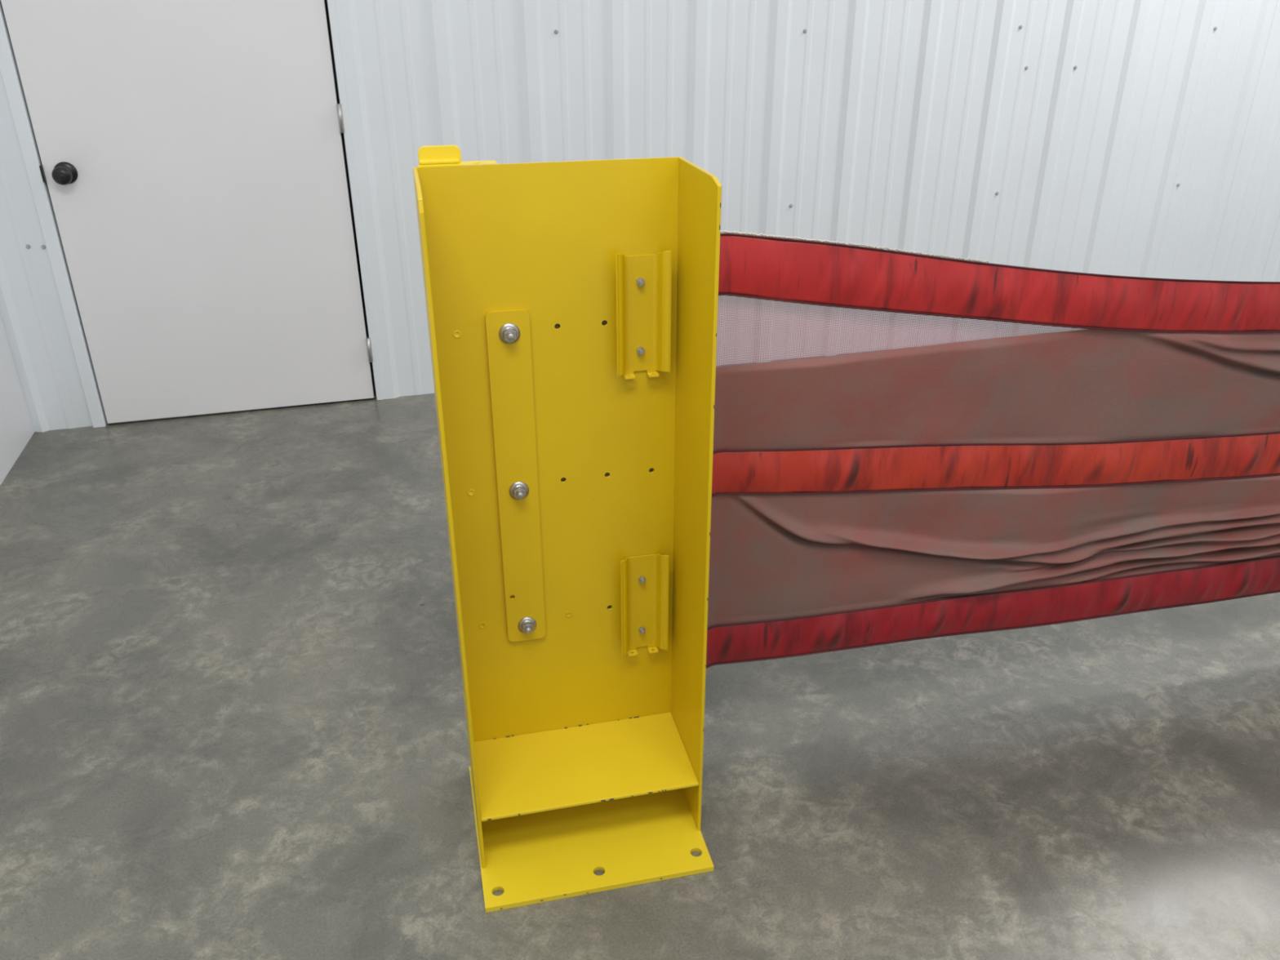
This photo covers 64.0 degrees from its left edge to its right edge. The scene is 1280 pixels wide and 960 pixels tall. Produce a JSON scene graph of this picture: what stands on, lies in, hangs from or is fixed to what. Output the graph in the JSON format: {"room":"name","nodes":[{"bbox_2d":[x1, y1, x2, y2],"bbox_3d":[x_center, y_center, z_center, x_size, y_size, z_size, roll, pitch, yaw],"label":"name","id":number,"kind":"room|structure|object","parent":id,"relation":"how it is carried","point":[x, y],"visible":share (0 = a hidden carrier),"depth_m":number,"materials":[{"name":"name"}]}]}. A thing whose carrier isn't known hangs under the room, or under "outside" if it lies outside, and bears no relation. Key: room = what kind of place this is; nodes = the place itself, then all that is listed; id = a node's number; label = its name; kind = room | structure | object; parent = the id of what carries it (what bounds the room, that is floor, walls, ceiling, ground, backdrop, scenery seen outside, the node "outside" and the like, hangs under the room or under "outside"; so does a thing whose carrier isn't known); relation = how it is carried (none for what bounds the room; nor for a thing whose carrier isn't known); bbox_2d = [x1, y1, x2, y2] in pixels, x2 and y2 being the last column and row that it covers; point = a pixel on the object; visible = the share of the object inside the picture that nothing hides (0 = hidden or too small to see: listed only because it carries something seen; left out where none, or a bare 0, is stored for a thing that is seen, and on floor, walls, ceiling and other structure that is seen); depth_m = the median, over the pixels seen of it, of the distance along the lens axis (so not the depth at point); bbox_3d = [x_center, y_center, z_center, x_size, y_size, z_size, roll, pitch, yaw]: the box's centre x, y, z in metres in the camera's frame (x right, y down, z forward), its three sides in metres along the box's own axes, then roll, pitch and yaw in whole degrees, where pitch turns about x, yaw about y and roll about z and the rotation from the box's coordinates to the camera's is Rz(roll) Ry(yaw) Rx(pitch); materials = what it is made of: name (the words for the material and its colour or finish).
{"room":"warehouse interior","nodes":[
{"label":"warehouse interior","id":0,"kind":"room"},
{"bbox_2d":[0,312,34,484],"bbox_3d":[-1.306,-0.261,0.032,0.086,3.300,6.550,-7,27,-14],"label":"wall","id":1,"kind":"structure","parent":0,"point":[16,428],"depth_m":3.37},
{"bbox_2d":[337,103,343,133],"bbox_3d":[-0.986,-1.189,3.369,0.012,0.090,0.012,-7,27,-13],"label":"pin","id":2,"kind":"object","parent":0,"point":[339,108],"depth_m":3.36,"materials":[{"name":"silver metal"}]},
{"bbox_2d":[366,337,372,362],"bbox_3d":[-0.984,-0.472,3.724,0.012,0.090,0.012,-7,27,-13],"label":"pin","id":3,"kind":"object","parent":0,"point":[368,344],"depth_m":3.72,"materials":[{"name":"silver metal"}]},
{"bbox_2d":[0,345,1279,959],"bbox_3d":[2.066,0.747,1.813,8.400,0.100,7.600,-6,27,-11],"label":"floor","id":4,"kind":"structure","parent":0,"point":[233,725],"depth_m":2.08,"materials":[{"name":"concrete"}]},
{"bbox_2d":[413,145,721,912],"bbox_3d":[-0.106,0.099,1.664,0.403,1.201,0.355,-6,27,-11],"label":"barrier post","id":5,"kind":"object","parent":4,"relation":"on","point":[571,306],"depth_m":1.73,"materials":[{"name":"yellow metal"}]},
{"bbox_2d":[706,230,1279,668],"bbox_3d":[1.042,-0.103,2.049,2.031,0.901,0.076,-7,27,-13],"label":"barrier net","id":6,"kind":"object","parent":5,"relation":"attached to","point":[1128,462],"visible":0.93,"depth_m":1.99,"materials":[{"name":"red fabric"}]},
{"bbox_2d":[0,0,1279,432],"bbox_3d":[1.198,-2.058,3.651,6.865,3.300,0.063,-7,27,-14],"label":"wall","id":7,"kind":"structure","parent":0,"point":[892,124],"depth_m":3.84,"materials":[{"name":"white metal"}]},
{"bbox_2d":[0,0,107,427],"bbox_3d":[-1.909,-1.117,3.170,0.041,2.050,0.072,-7,27,-14],"label":"trim","id":8,"kind":"structure","parent":7,"relation":"attached to","point":[9,70],"depth_m":3.28,"materials":[{"name":"white metal"}]},
{"bbox_2d":[0,0,373,423],"bbox_3d":[-1.441,-1.165,3.285,0.915,2.016,0.047,-7,27,-14],"label":"door","id":9,"kind":"structure","parent":7,"relation":"attached to","point":[205,224],"depth_m":3.37,"materials":[{"name":"white paint"}]},
{"bbox_2d":[39,164,46,182],"bbox_3d":[-1.878,-0.963,3.220,0.007,0.050,0.012,-7,27,-14],"label":"latch plate","id":10,"kind":"object","parent":9,"relation":"attached to","point":[41,167],"visible":1,"depth_m":3.22,"materials":[{"name":"metal"}]},
{"bbox_2d":[51,161,77,185],"bbox_3d":[-1.807,-0.957,3.210,0.068,0.068,0.070,-7,27,-14],"label":"handle","id":11,"kind":"object","parent":9,"relation":"attached to","point":[68,171],"visible":0.95,"depth_m":3.19,"materials":[{"name":"black metal"}]},
{"bbox_2d":[336,103,344,133],"bbox_3d":[-0.988,-1.193,3.376,0.016,0.090,0.014,-7,27,-13],"label":"hinge leaf","id":12,"kind":"object","parent":9,"relation":"attached to","point":[336,104],"visible":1,"depth_m":3.37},
{"bbox_2d":[365,337,373,361],"bbox_3d":[-0.986,-0.476,3.731,0.016,0.090,0.014,-7,27,-13],"label":"hinge leaf","id":13,"kind":"object","parent":9,"relation":"attached to","point":[366,337],"visible":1,"depth_m":3.72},
{"bbox_2d":[324,0,376,395],"bbox_3d":[-1.448,-1.178,3.313,0.930,2.030,0.016,-7,27,-13],"label":"gap shadow","id":14,"kind":"object","parent":7,"relation":"attached to","point":[325,1],"visible":0.11,"depth_m":3.53,"materials":[{"name":"black"}]},
{"bbox_2d":[327,0,383,400],"bbox_3d":[-0.980,-1.230,3.396,0.024,2.050,0.072,-7,27,-14],"label":"trim","id":15,"kind":"structure","parent":7,"relation":"attached to","point":[331,3],"depth_m":3.48,"materials":[{"name":"white metal"}]},
{"bbox_2d":[26,25,1217,248],"bbox_3d":[0.160,-1.551,3.562,4.445,1.261,0.007,-7,27,-14],"label":"screw","id":16,"kind":"object","parent":7,"relation":"attached to","point":[43,246],"visible":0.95,"depth_m":3.87,"materials":[{"name":"silver metal"}]}
]}

